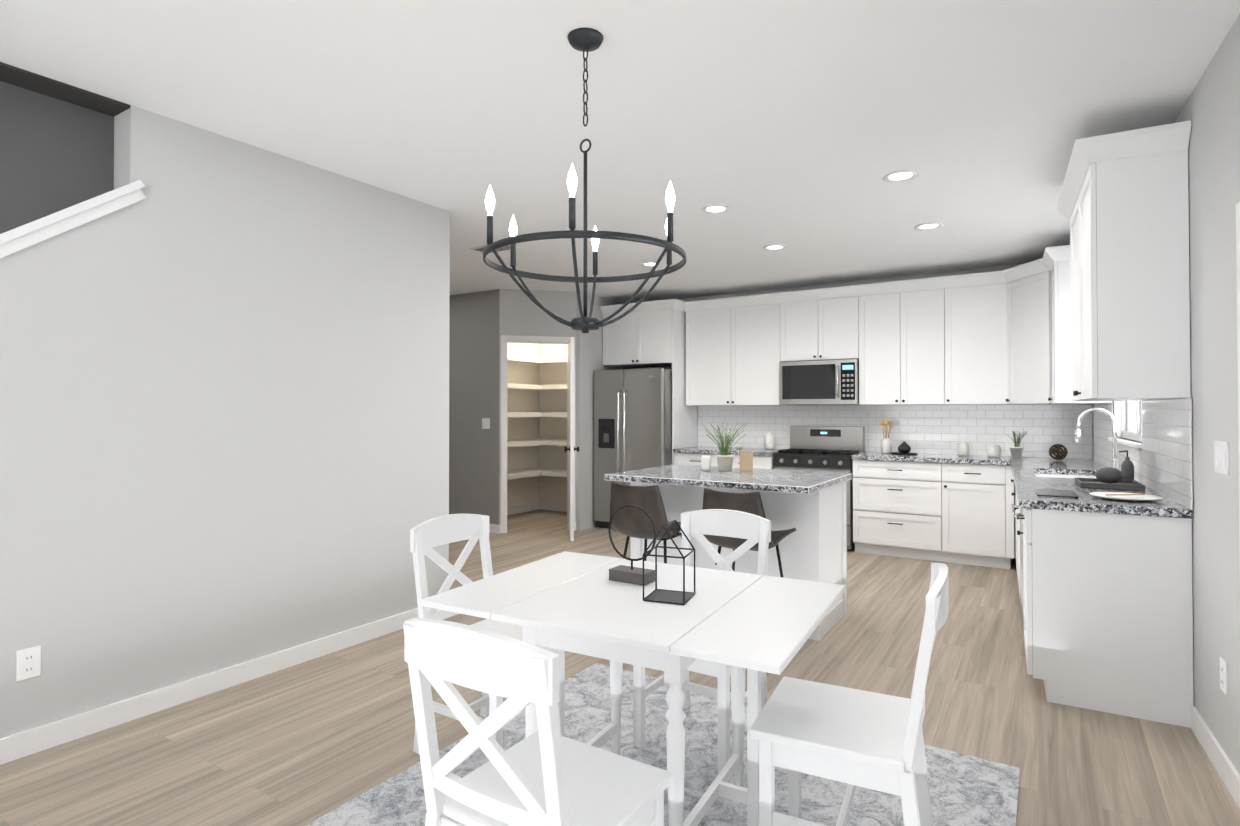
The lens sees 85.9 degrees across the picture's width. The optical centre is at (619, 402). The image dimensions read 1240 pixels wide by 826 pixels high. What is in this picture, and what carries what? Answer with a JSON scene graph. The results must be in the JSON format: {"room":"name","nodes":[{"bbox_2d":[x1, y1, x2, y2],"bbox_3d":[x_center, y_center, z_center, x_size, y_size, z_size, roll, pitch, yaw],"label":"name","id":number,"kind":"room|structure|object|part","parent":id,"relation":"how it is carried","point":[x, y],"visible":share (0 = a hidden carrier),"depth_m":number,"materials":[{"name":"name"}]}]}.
{"room":"dining room and kitchen","nodes":[
{"label":"dining room and kitchen","id":0,"kind":"room"},
{"bbox_2d":[0,81,113,233],"bbox_3d":[-3.433,0.020,1.403,0.119,2.720,4.195,0,-1,33],"label":"wall","id":1,"kind":"structure","parent":0,"point":[56,155],"depth_m":2.85,"materials":[{"name":"grey paint"}]},
{"bbox_2d":[0,105,449,738],"bbox_3d":[-2.579,0.032,2.464,0.170,2.720,4.996,0,-1,33],"label":"wall","id":2,"kind":"structure","parent":0,"point":[224,401],"depth_m":3.23,"materials":[{"name":"grey paint"}]},
{"bbox_2d":[16,645,40,681],"bbox_3d":[-2.348,1.034,2.647,0.008,0.120,0.075,0,-1,33],"label":"outlet","id":3,"kind":"object","parent":2,"relation":"attached to","point":[28,663],"visible":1,"depth_m":2.64,"materials":[{"name":"white plastic"}]},
{"bbox_2d":[0,180,145,257],"bbox_3d":[-3.062,0.185,1.710,0.230,2.384,3.149,0,-1,33],"label":"trim","id":4,"kind":"structure","parent":2,"relation":"attached to","point":[42,229],"depth_m":2.75,"materials":[{"name":"white wood"}]},
{"bbox_2d":[0,608,438,764],"bbox_3d":[-2.470,1.345,2.448,0.014,0.095,4.910,0,-1,33],"label":"baseboard","id":5,"kind":"structure","parent":2,"relation":"attached to","point":[34,740],"depth_m":3.10,"materials":[{"name":"white wood"}]},
{"bbox_2d":[449,289,499,524],"bbox_3d":[-2.621,0.098,8.298,3.100,2.720,0.100,0,-1,33],"label":"wall","id":6,"kind":"structure","parent":0,"point":[474,327],"depth_m":7.63,"materials":[{"name":"grey paint"}]},
{"bbox_2d":[482,418,489,428],"bbox_3d":[-1.514,0.234,7.522,0.120,0.120,0.009,0,-1,33],"label":"light switch","id":7,"kind":"object","parent":6,"relation":"attached to","point":[485,423],"visible":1,"depth_m":7.52,"materials":[{"name":"white plastic"}]},
{"bbox_2d":[489,524,499,533],"bbox_3d":[-2.590,1.409,8.202,3.000,0.095,0.024,0,-1,33],"label":"baseboard","id":8,"kind":"structure","parent":6,"relation":"attached to","point":[493,528],"depth_m":7.42,"materials":[{"name":"white wood"}]},
{"bbox_2d":[507,343,538,507],"bbox_3d":[-1.540,0.101,8.587,0.005,2.720,1.552,0,-1,33],"label":"wall","id":9,"kind":"structure","parent":0,"point":[522,491],"depth_m":8.95,"materials":[{"name":"beige paint"}]},
{"bbox_2d":[507,502,539,514],"bbox_3d":[-1.531,1.414,8.567,0.014,0.095,1.551,0,-1,33],"label":"baseboard","id":10,"kind":"structure","parent":9,"relation":"attached to","point":[534,506],"depth_m":8.93,"materials":[{"name":"white wood"}]},
{"bbox_2d":[499,289,575,524],"bbox_3d":[-0.918,0.090,7.563,0.893,2.720,0.100,0,-1,-12],"label":"wall","id":11,"kind":"structure","parent":0,"point":[522,313],"depth_m":7.51,"materials":[{"name":"grey paint"}]},
{"bbox_2d":[500,335,574,532],"bbox_3d":[-0.931,0.349,7.549,0.834,2.202,0.116,0,-1,-12],"label":"door frame","id":12,"kind":"structure","parent":11,"relation":"attached to","point":[506,340],"depth_m":7.42,"materials":[{"name":"white wood"}]},
{"bbox_2d":[564,337,578,540],"bbox_3d":[-0.526,0.378,7.231,0.481,2.112,0.563,0,-1,33],"label":"pantry door","id":13,"kind":"structure","parent":11,"relation":"in","point":[570,448],"depth_m":6.91,"materials":[{"name":"white wood"}]},
{"bbox_2d":[539,344,566,504],"bbox_3d":[-0.545,0.104,8.875,1.368,2.720,0.005,0,-1,33],"label":"wall","id":14,"kind":"structure","parent":0,"point":[553,489],"depth_m":9.11,"materials":[{"name":"beige paint"}]},
{"bbox_2d":[540,502,566,511],"bbox_3d":[-0.537,1.417,8.843,1.323,0.095,0.014,0,-1,33],"label":"baseboard","id":15,"kind":"structure","parent":14,"relation":"attached to","point":[543,506],"depth_m":9.07,"materials":[{"name":"white wood"}]},
{"bbox_2d":[576,292,628,530],"bbox_3d":[-0.212,0.095,8.042,0.090,2.720,1.050,0,-1,33],"label":"wall","id":16,"kind":"structure","parent":0,"point":[589,353],"depth_m":7.69,"materials":[{"name":"grey paint"}]},
{"bbox_2d":[0,509,1239,825],"bbox_3d":[-1.635,1.456,3.652,9.760,0.100,10.550,0,-1,33],"label":"floor","id":17,"kind":"structure","parent":0,"point":[306,743],"depth_m":2.83,"materials":[{"name":"brown wood"}]},
{"bbox_2d":[594,368,671,528],"bbox_3d":[0.266,0.532,7.801,0.900,1.820,0.850,0,-1,33],"label":"refrigerator","id":18,"kind":"object","parent":17,"relation":"on","point":[632,419],"visible":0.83,"depth_m":7.49,"materials":[{"name":"silver metal"}]},
{"bbox_2d":[610,482,681,563],"bbox_3d":[0.198,0.949,4.200,0.450,0.922,0.478,0,-1,33],"label":"bar stool","id":19,"kind":"object","parent":17,"relation":"on","point":[629,522],"visible":0.58,"depth_m":4.02,"materials":[{"name":"brown leather"}]},
{"bbox_2d":[305,663,1019,825],"bbox_3d":[-0.042,1.384,1.913,1.960,0.003,2.740,0,-1,33],"label":"rug","id":20,"kind":"object","parent":17,"relation":"on","point":[966,790],"visible":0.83,"depth_m":2.45,"materials":[{"name":"grey fabric"}]},
{"bbox_2d":[410,513,564,760],"bbox_3d":[-0.529,0.933,2.705,0.511,0.913,0.430,0,-1,33],"label":"dining chair","id":21,"kind":"object","parent":20,"relation":"on","point":[426,536],"visible":0.42,"depth_m":2.75,"materials":[{"name":"white paint"}]},
{"bbox_2d":[403,618,672,825],"bbox_3d":[-0.185,0.921,1.575,0.430,0.913,0.511,0,-1,33],"label":"dining chair","id":22,"kind":"object","parent":20,"relation":"on","point":[546,774],"visible":1,"depth_m":1.44,"materials":[{"name":"white paint"}]},
{"bbox_2d":[420,551,844,825],"bbox_3d":[0.072,1.015,2.271,1.190,0.740,0.860,0,-1,29],"label":"dining table","id":23,"kind":"object","parent":20,"relation":"on","point":[755,625],"visible":0.88,"depth_m":2.11,"materials":[{"name":"white paint"}]},
{"bbox_2d":[608,505,655,584],"bbox_3d":[0.043,0.509,2.426,0.203,0.275,0.080,0,-1,33],"label":"ring sculpture","id":24,"kind":"object","parent":23,"relation":"on","point":[631,574],"visible":0.92,"depth_m":2.40,"materials":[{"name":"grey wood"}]},
{"bbox_2d":[643,519,694,604],"bbox_3d":[0.164,0.520,2.206,0.142,0.247,0.142,0,-1,21],"label":"lantern","id":25,"kind":"object","parent":23,"relation":"on","point":[683,597],"visible":1,"depth_m":2.19,"materials":[{"name":"black metal"}]},
{"bbox_2d":[633,509,770,772],"bbox_3d":[0.348,0.934,2.785,0.430,0.913,0.511,0,-1,33],"label":"dining chair","id":26,"kind":"object","parent":20,"relation":"on","point":[753,529],"visible":0.4,"depth_m":2.85,"materials":[{"name":"white paint"}]},
{"bbox_2d":[749,563,947,825],"bbox_3d":[0.691,0.925,1.976,0.511,0.913,0.430,0,-1,27],"label":"dining chair","id":27,"kind":"object","parent":20,"relation":"on","point":[852,738],"visible":1,"depth_m":1.88,"materials":[{"name":"white paint"}]},
{"bbox_2d":[672,451,774,468],"bbox_3d":[1.240,0.998,7.356,1.125,0.899,0.613,0,-1,33],"label":"base cabinet","id":28,"kind":"object","parent":17,"relation":"on","point":[759,461],"depth_m":7.13,"materials":[{"name":"white wood"}]},
{"bbox_2d":[672,447,789,454],"bbox_3d":[1.232,0.527,7.349,1.125,0.040,0.643,0,-1,33],"label":"countertop","id":29,"kind":"structure","parent":28,"relation":"on","point":[683,450],"depth_m":7.25,"materials":[{"name":"grey stone"}]},
{"bbox_2d":[734,445,743,448],"bbox_3d":[1.331,0.487,7.434,0.110,0.040,0.110,0,-1,33],"label":"bowl","id":30,"kind":"object","parent":29,"relation":"on","point":[739,446],"visible":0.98,"depth_m":7.40,"materials":[{"name":"white ceramic"}]},
{"bbox_2d":[764,433,773,449],"bbox_3d":[1.628,0.414,7.268,0.110,0.182,0.108,0,-1,33],"label":"decorative canister","id":31,"kind":"object","parent":29,"relation":"on","point":[768,441],"visible":1,"depth_m":7.22,"materials":[{"name":"white ceramic"}]},
{"bbox_2d":[604,464,851,640],"bbox_3d":[0.737,0.945,4.475,1.370,0.940,0.987,0,-1,33],"label":"kitchen island","id":32,"kind":"object","parent":17,"relation":"on","point":[810,506],"visible":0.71,"depth_m":4.19,"materials":[{"name":"white wood"}]},
{"bbox_2d":[701,455,710,470],"bbox_3d":[0.608,0.424,4.714,0.072,0.105,0.071,0,-1,33],"label":"cup","id":33,"kind":"object","parent":32,"relation":"on","point":[705,462],"visible":1,"depth_m":4.69,"materials":[{"name":"white ceramic"}]},
{"bbox_2d":[704,422,745,470],"bbox_3d":[0.757,0.305,4.706,0.358,0.343,0.332,0,-1,33],"label":"potted plant","id":34,"kind":"object","parent":32,"relation":"on","point":[724,457],"visible":1,"depth_m":4.67,"materials":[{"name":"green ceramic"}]},
{"bbox_2d":[740,451,752,470],"bbox_3d":[0.888,0.406,4.689,0.090,0.140,0.060,0,-1,13],"label":"kraft bag","id":35,"kind":"object","parent":32,"relation":"on","point":[746,460],"visible":1,"depth_m":4.66,"materials":[{"name":"beige paper"}]},
{"bbox_2d":[702,488,795,577],"bbox_3d":[0.731,0.945,3.882,0.450,0.922,0.478,0,-1,33],"label":"bar stool","id":36,"kind":"object","parent":17,"relation":"on","point":[749,502],"visible":0.33,"depth_m":3.72,"materials":[{"name":"brown leather"}]},
{"bbox_2d":[773,426,864,549],"bbox_3d":[2.028,0.826,6.804,0.760,1.170,0.661,0,-1,33],"label":"range","id":37,"kind":"object","parent":17,"relation":"on","point":[825,448],"visible":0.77,"depth_m":6.76,"materials":[{"name":"silver metal"}]},
{"bbox_2d":[853,459,951,562],"bbox_3d":[2.734,0.987,6.398,0.825,0.899,0.613,0,-1,33],"label":"base cabinet","id":38,"kind":"object","parent":17,"relation":"on","point":[904,510],"depth_m":6.13,"materials":[{"name":"white wood"}]},
{"bbox_2d":[852,451,1010,466],"bbox_3d":[2.926,0.515,6.262,1.302,0.040,0.643,0,-1,33],"label":"countertop","id":39,"kind":"structure","parent":38,"relation":"on","point":[1004,460],"depth_m":6.05,"materials":[{"name":"grey stone"}]},
{"bbox_2d":[880,419,892,452],"bbox_3d":[2.639,0.329,6.592,0.120,0.338,0.106,0,-1,33],"label":"utensil crock","id":40,"kind":"object","parent":39,"relation":"on","point":[886,444],"visible":1,"depth_m":6.56,"materials":[{"name":"white ceramic"}]},
{"bbox_2d":[891,441,917,454],"bbox_3d":[2.756,0.434,6.461,0.240,0.124,0.238,0,-1,33],"label":"teapot","id":41,"kind":"object","parent":39,"relation":"on","point":[904,447],"visible":1,"depth_m":6.42,"materials":[{"name":"black ceramic"}]},
{"bbox_2d":[957,441,968,455],"bbox_3d":[3.208,0.425,6.231,0.100,0.137,0.098,0,-1,33],"label":"decorative canister","id":42,"kind":"object","parent":39,"relation":"on","point":[962,448],"visible":1,"depth_m":6.19,"materials":[{"name":"white ceramic"}]},
{"bbox_2d":[987,444,1000,456],"bbox_3d":[3.418,0.435,6.096,0.110,0.114,0.108,0,-1,33],"label":"decorative canister","id":43,"kind":"object","parent":39,"relation":"on","point":[993,450],"visible":1,"depth_m":6.05,"materials":[{"name":"white ceramic"}]},
{"bbox_2d":[1006,431,1026,457],"bbox_3d":[3.530,0.367,5.928,0.167,0.246,0.170,0,-1,33],"label":"potted plant","id":44,"kind":"object","parent":39,"relation":"on","point":[1016,450],"visible":1,"depth_m":5.91,"materials":[{"name":"white ceramic"}]},
{"bbox_2d":[948,463,1013,568],"bbox_3d":[3.269,0.983,6.054,0.557,0.899,0.613,0,-1,33],"label":"base cabinet","id":45,"kind":"object","parent":17,"relation":"on","point":[981,498],"depth_m":5.79,"materials":[{"name":"white wood"}]},
{"bbox_2d":[0,0,1239,302],"bbox_3d":[-1.635,-1.364,3.684,9.760,0.100,10.550,0,-1,33],"label":"ceiling","id":46,"kind":"structure","parent":0,"point":[800,128],"depth_m":2.95,"materials":[{"name":"white paint"}]},
{"bbox_2d":[0,62,129,116],"bbox_3d":[-3.343,-1.335,1.289,0.169,0.012,4.074,0,-1,33],"label":"soffit","id":47,"kind":"structure","parent":46,"relation":"attached to","point":[29,80],"depth_m":2.80,"materials":[{"name":"grey paint"}]},
{"bbox_2d":[470,245,519,252],"bbox_3d":[-1.043,-1.287,5.549,0.380,0.012,0.190,0,-1,33],"label":"ceiling vent","id":48,"kind":"object","parent":46,"relation":"in","point":[482,248],"visible":0.46,"depth_m":5.55,"materials":[{"name":"white metal"}]},
{"bbox_2d":[483,28,685,332],"bbox_3d":[-0.125,-0.790,2.418,0.737,1.074,0.728,0,-1,33],"label":"chandelier","id":49,"kind":"object","parent":46,"relation":"hanging from","point":[583,40],"visible":1,"depth_m":2.37,"materials":[{"name":"grey metal"}]},
{"bbox_2d":[641,262,661,266],"bbox_3d":[0.288,-1.281,6.162,0.196,0.010,0.196,0,-1,33],"label":"recessed light","id":50,"kind":"object","parent":46,"relation":"in","point":[649,264],"visible":0.79,"depth_m":6.16,"materials":[{"name":"white"}]},
{"bbox_2d":[701,204,729,213],"bbox_3d":[0.643,-1.300,4.474,0.196,0.010,0.196,0,-1,33],"label":"recessed light","id":51,"kind":"object","parent":46,"relation":"in","point":[716,208],"visible":0.96,"depth_m":4.46,"materials":[{"name":"white plastic"}]},
{"bbox_2d":[763,244,786,249],"bbox_3d":[1.282,-1.288,5.525,0.196,0.010,0.196,0,-1,33],"label":"recessed light","id":52,"kind":"object","parent":46,"relation":"in","point":[775,247],"visible":1,"depth_m":5.51,"materials":[{"name":"white plastic"}]},
{"bbox_2d":[882,170,918,181],"bbox_3d":[1.619,-1.307,3.848,0.196,0.010,0.196,0,-1,33],"label":"recessed light","id":53,"kind":"object","parent":46,"relation":"in","point":[901,176],"visible":1,"depth_m":3.84,"materials":[{"name":"white plastic"}]},
{"bbox_2d":[914,222,942,229],"bbox_3d":[2.266,-1.295,4.894,0.196,0.010,0.196,0,-1,33],"label":"recessed light","id":54,"kind":"object","parent":46,"relation":"in","point":[930,226],"visible":0.98,"depth_m":4.89,"materials":[{"name":"white plastic"}]},
{"bbox_2d":[629,264,1092,557],"bbox_3d":[1.645,0.090,7.558,6.720,2.720,0.140,0,-1,33],"label":"wall","id":55,"kind":"structure","parent":0,"point":[921,276],"depth_m":6.90,"materials":[{"name":"grey paint"}]},
{"bbox_2d":[600,299,683,367],"bbox_3d":[0.347,-0.784,7.958,0.934,0.676,0.598,0,-1,33],"label":"upper cabinet","id":56,"kind":"object","parent":55,"relation":"attached to","point":[652,334],"depth_m":7.65,"materials":[{"name":"white wood"}]},
{"bbox_2d":[684,295,795,406],"bbox_3d":[1.339,-0.549,7.467,1.170,1.156,0.348,0,-1,33],"label":"upper cabinet","id":57,"kind":"object","parent":55,"relation":"attached to","point":[734,349],"depth_m":7.31,"materials":[{"name":"white wood"}]},
{"bbox_2d":[788,287,859,361],"bbox_3d":[2.121,-0.785,6.968,0.800,0.696,0.348,0,-1,33],"label":"upper cabinet","id":58,"kind":"object","parent":55,"relation":"attached to","point":[823,325],"depth_m":6.79,"materials":[{"name":"white wood"}]},
{"bbox_2d":[779,359,858,404],"bbox_3d":[2.092,-0.206,6.916,0.792,0.447,0.438,0,-1,33],"label":"microwave","id":59,"kind":"object","parent":58,"relation":"attached to","point":[827,382],"visible":0.98,"depth_m":6.76,"materials":[{"name":"silver metal"}]},
{"bbox_2d":[852,279,935,406],"bbox_3d":[2.782,-0.560,6.541,0.880,1.156,0.348,0,-1,33],"label":"upper cabinet","id":60,"kind":"object","parent":55,"relation":"attached to","point":[897,361],"depth_m":6.41,"materials":[{"name":"white wood"}]},
{"bbox_2d":[936,271,995,406],"bbox_3d":[3.301,-0.564,6.185,0.598,1.156,0.387,0,-1,33],"label":"upper cabinet","id":61,"kind":"object","parent":55,"relation":"attached to","point":[947,364],"depth_m":6.10,"materials":[{"name":"white wood"}]},
{"bbox_2d":[1010,456,1192,518],"bbox_3d":[3.024,0.495,4.501,0.638,0.040,3.430,0,-1,30],"label":"countertop","id":62,"kind":"structure","parent":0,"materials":[{"name":"stone"}]},
{"bbox_2d":[1073,408,1118,468],"bbox_3d":[3.172,0.254,4.443,0.254,0.442,0.107,0,-1,30],"label":"faucet","id":63,"kind":"object","parent":62,"relation":"on","point":[1077,435],"depth_m":4.38,"materials":[{"name":"silver metal"}]},
{"bbox_2d":[1075,467,1144,490],"bbox_3d":[2.708,0.412,3.698,0.280,0.107,0.320,0,-1,30],"label":"tray","id":64,"kind":"object","parent":62,"relation":"on","point":[1107,478],"depth_m":3.68,"materials":[{"name":"grey wood"}]},
{"bbox_2d":[1119,450,1133,479],"bbox_3d":[2.975,0.373,3.915,0.072,0.189,0.060,0,-1,30],"label":"soap dispenser","id":65,"kind":"object","parent":64,"relation":"on","point":[1127,467],"depth_m":3.89,"materials":[{"name":"grey ceramic"}]},
{"bbox_2d":[1010,14,1239,808],"bbox_3d":[1.813,-0.119,1.469,1.582,3.400,10.550,0,-1,30],"label":"wall","id":66,"kind":"structure","parent":0,"point":[1128,554],"depth_m":2.96,"materials":[{"name":"grey paint"}]},
{"bbox_2d":[996,259,1102,406],"bbox_3d":[3.684,-0.569,5.716,0.721,1.156,0.764,0,-1,33],"label":"upper cabinet","id":67,"kind":"object","parent":66,"relation":"attached to","point":[1023,292],"depth_m":5.71,"materials":[{"name":"white wood"}]},
{"bbox_2d":[1108,401,1141,448],"bbox_3d":[3.328,-0.299,4.325,0.135,1.135,1.164,0,-1,30],"label":"window","id":68,"kind":"structure","parent":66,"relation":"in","point":[1127,414],"depth_m":4.56,"materials":[{"name":"white glass"}]},
{"bbox_3d":[2.416,0.445,3.185,0.284,0.021,0.284,0,-1,30],"label":"decor white plate","id":69,"kind":"part","parent":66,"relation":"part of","materials":[{"name":"white ceramic"}]},
{"bbox_3d":[0.844,1.317,0.028,0.014,0.095,6.515,0,-1,30],"label":"baseboard","id":70,"kind":"part","parent":66,"relation":"part of","materials":[{"name":"white"}]}
]}

